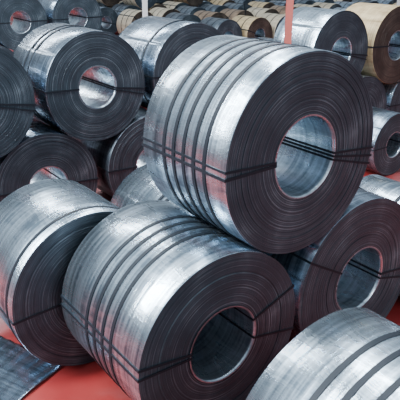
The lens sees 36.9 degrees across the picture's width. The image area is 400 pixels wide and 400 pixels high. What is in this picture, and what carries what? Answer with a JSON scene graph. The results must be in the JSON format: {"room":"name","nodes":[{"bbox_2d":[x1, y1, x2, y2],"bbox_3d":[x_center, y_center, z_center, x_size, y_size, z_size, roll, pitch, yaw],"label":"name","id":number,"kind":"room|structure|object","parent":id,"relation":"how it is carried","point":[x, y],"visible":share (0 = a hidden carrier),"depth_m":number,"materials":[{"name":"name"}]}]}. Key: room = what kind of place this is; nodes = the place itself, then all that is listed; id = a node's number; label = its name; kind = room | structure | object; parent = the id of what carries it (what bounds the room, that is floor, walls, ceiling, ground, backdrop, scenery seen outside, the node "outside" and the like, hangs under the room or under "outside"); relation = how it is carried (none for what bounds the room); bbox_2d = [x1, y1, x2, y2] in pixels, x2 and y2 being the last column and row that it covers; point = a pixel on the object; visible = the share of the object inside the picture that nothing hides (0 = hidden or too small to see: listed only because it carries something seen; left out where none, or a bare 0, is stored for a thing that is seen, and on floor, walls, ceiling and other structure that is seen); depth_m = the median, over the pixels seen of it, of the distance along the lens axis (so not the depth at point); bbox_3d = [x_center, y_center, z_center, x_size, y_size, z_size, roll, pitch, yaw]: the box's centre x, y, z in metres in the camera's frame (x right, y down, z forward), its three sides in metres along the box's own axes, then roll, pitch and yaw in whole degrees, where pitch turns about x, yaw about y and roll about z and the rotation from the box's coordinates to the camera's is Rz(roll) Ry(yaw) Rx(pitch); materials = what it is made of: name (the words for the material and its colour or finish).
{"room":"steel coil warehouse","nodes":[
{"label":"steel coil warehouse","id":0,"kind":"room"},
{"bbox_2d":[0,15,399,399],"bbox_3d":[0.000,-9.093,31.411,120.000,0.001,95.000,0,22,0],"label":"floor","id":1,"kind":"structure","parent":0,"point":[89,381],"depth_m":5.47,"materials":[{"name":"red paint"}]},
{"bbox_2d":[0,45,13,55],"bbox_3d":[-5.562,-3.390,15.732,1.465,1.451,1.214,-16,27,-34],"label":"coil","id":2,"kind":"object","parent":1,"relation":"on","point":[2,47],"visible":0.08,"depth_m":15.29,"materials":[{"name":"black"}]},
{"bbox_2d":[0,0,47,50],"bbox_3d":[-4.925,-4.705,15.705,1.472,1.451,1.214,-16,27,-34],"label":"coil","id":3,"kind":"object","parent":2,"relation":"on","point":[28,15],"visible":0.88,"depth_m":15.32,"materials":[{"name":"black"}]},
{"bbox_2d":[0,335,61,399],"bbox_3d":[-2.020,1.539,5.681,1.300,0.036,0.721,12,26,28],"label":"sheet","id":4,"kind":"object","parent":1,"relation":"on","point":[21,371],"visible":0.91,"depth_m":5.57,"materials":[{"name":"silver metal"}]},
{"bbox_2d":[0,118,98,201],"bbox_3d":[-2.370,-0.363,8.422,1.471,1.468,1.214,-16,27,-34],"label":"coil","id":5,"kind":"object","parent":1,"relation":"on","point":[45,152],"visible":0.56,"depth_m":7.85,"materials":[{"name":"black metal"}]},
{"bbox_2d":[0,48,35,157],"bbox_3d":[-2.990,-1.302,7.483,1.470,1.468,1.214,-16,27,-34],"label":"coil","id":6,"kind":"object","parent":5,"relation":"on","point":[17,97],"visible":1,"depth_m":7.33,"materials":[{"name":"black"}]},
{"bbox_2d":[14,23,144,140],"bbox_3d":[-1.710,-1.669,8.370,1.470,1.468,1.214,-16,27,-34],"label":"coil","id":7,"kind":"object","parent":5,"relation":"on","point":[88,83],"visible":0.93,"depth_m":7.92,"materials":[{"name":"black"}]},
{"bbox_2d":[0,179,119,365],"bbox_3d":[-1.271,0.669,5.838,1.539,1.538,1.034,-16,27,-34],"label":"coil","id":8,"kind":"object","parent":1,"relation":"on","point":[43,223],"visible":0.54,"depth_m":5.22,"materials":[{"name":"silver metal"}]},
{"bbox_2d":[72,107,146,196],"bbox_3d":[-1.060,-0.714,9.272,1.471,1.451,1.214,-16,27,-34],"label":"coil","id":9,"kind":"object","parent":1,"relation":"on","point":[115,157],"visible":0.4,"depth_m":8.53,"materials":[{"name":"black metal"}]},
{"bbox_2d":[111,164,171,207],"bbox_3d":[-0.196,0.342,6.928,1.310,1.308,1.274,-16,27,-34],"label":"coil","id":10,"kind":"object","parent":1,"relation":"on","point":[138,186],"visible":0.07,"depth_m":6.79,"materials":[{"name":"silver metal"}]},
{"bbox_2d":[142,0,147,16],"bbox_3d":[-2.100,-9.536,22.028,0.360,8.000,0.360,0,22,0],"label":"steel column","id":11,"kind":"structure","parent":1,"relation":"on","point":[144,2],"depth_m":22.86,"materials":[{"name":"white metal"}]},
{"bbox_2d":[60,200,294,399],"bbox_3d":[-0.192,0.935,5.147,1.576,1.574,1.274,-16,27,-34],"label":"coil","id":12,"kind":"object","parent":1,"relation":"on","point":[169,304],"visible":0.95,"depth_m":4.66,"materials":[{"name":"silver metal"}]},
{"bbox_2d":[142,35,373,253],"bbox_3d":[0.489,-0.491,4.981,1.610,1.608,1.084,-16,27,-34],"label":"coil","id":13,"kind":"object","parent":12,"relation":"on","point":[268,144],"visible":1,"depth_m":4.53,"materials":[{"name":"silver metal"}]},
{"bbox_2d":[96,0,396,38],"bbox_3d":[9.391,-14.295,40.792,44.860,2.445,22.827,-16,27,-34],"label":"coil stockpile","id":14,"kind":"object","parent":1,"relation":"on","point":[242,18],"visible":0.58,"depth_m":26.78,"materials":[{"name":"black metal"}]},
{"bbox_2d":[258,37,273,40],"bbox_3d":[2.018,-3.604,16.250,1.465,1.451,1.214,-16,27,-34],"label":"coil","id":15,"kind":"object","parent":1,"relation":"on","point":[264,38],"visible":0.02,"depth_m":16.15,"materials":[{"name":"silver metal"}]},
{"bbox_2d":[284,0,293,43],"bbox_3d":[1.370,-4.025,8.724,0.180,8.000,0.180,0,22,0],"label":"steel column","id":16,"kind":"structure","parent":1,"relation":"on","point":[289,3],"depth_m":9.21,"materials":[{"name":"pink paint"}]},
{"bbox_2d":[246,307,399,399],"bbox_3d":[1.136,1.622,3.445,1.609,1.608,1.274,-16,27,-34],"label":"coil","id":17,"kind":"object","parent":1,"relation":"on","point":[353,353],"visible":1,"depth_m":3.30,"materials":[{"name":"silver metal"}]},
{"bbox_2d":[261,187,399,338],"bbox_3d":[1.105,0.548,6.039,1.608,1.608,1.274,-16,27,-34],"label":"coil","id":18,"kind":"object","parent":1,"relation":"on","point":[356,263],"visible":0.3,"depth_m":5.38,"materials":[{"name":"black"}]},
{"bbox_2d":[361,74,386,108],"bbox_3d":[2.763,-1.826,11.953,1.471,1.468,1.214,-16,27,-34],"label":"coil","id":19,"kind":"object","parent":1,"relation":"on","point":[376,89],"visible":0.13,"depth_m":11.57,"materials":[{"name":"black"}]},
{"bbox_2d":[273,7,367,72],"bbox_3d":[2.189,-2.739,10.956,1.467,1.451,1.014,-16,27,-34],"label":"coil","id":20,"kind":"object","parent":19,"relation":"on","point":[342,32],"visible":0.44,"depth_m":10.49,"materials":[{"name":"silver metal"}]},
{"bbox_2d":[346,2,399,83],"bbox_3d":[3.469,-3.106,11.843,1.467,1.451,1.014,-16,27,-34],"label":"coil","id":21,"kind":"object","parent":19,"relation":"on","point":[381,21],"visible":0.59,"depth_m":11.29,"materials":[{"name":"beige"}]},
{"bbox_2d":[359,174,399,295],"bbox_3d":[2.288,0.431,6.843,1.210,1.208,1.114,-16,27,-34],"label":"coil","id":22,"kind":"object","parent":1,"relation":"on","point":[388,188],"visible":0.17,"depth_m":6.75,"materials":[{"name":"silver metal"}]},
{"bbox_2d":[366,106,399,174],"bbox_3d":[3.020,-1.107,10.690,1.112,1.092,1.064,-16,27,-34],"label":"coil","id":23,"kind":"object","parent":1,"relation":"on","point":[384,159],"visible":0.51,"depth_m":10.18,"materials":[{"name":"black"}]},
{"bbox_2d":[381,80,399,112],"bbox_3d":[4.024,-2.202,12.864,1.471,1.451,1.214,-16,27,-34],"label":"coil","id":24,"kind":"object","parent":1,"relation":"on","point":[392,90],"visible":0.13,"depth_m":12.03,"materials":[{"name":"black"}]},
{"bbox_3d":[0.185,-1.101,10.201,1.471,1.468,1.214,-16,27,-34],"label":"coil","id":25,"kind":"object","parent":1,"relation":"on","visible":0},
{"bbox_2d":[119,16,221,108],"bbox_3d":[-0.430,-2.037,9.257,1.470,1.468,1.214,-16,27,-34],"label":"coil","id":26,"kind":"object","parent":25,"relation":"on","point":[157,41],"visible":0.34,"depth_m":8.57,"materials":[{"name":"silver metal"}]},
{"bbox_3d":[-4.282,-3.757,16.619,1.465,1.451,1.214,-16,27,-34],"label":"coil","id":27,"kind":"object","parent":1,"relation":"on","visible":0},
{"bbox_2d":[38,0,101,29],"bbox_3d":[-3.645,-5.073,16.592,1.472,1.451,1.214,-16,27,-34],"label":"coil","id":28,"kind":"object","parent":27,"relation":"on","point":[87,13],"visible":0.61,"depth_m":16.17,"materials":[{"name":"black"}]}
]}

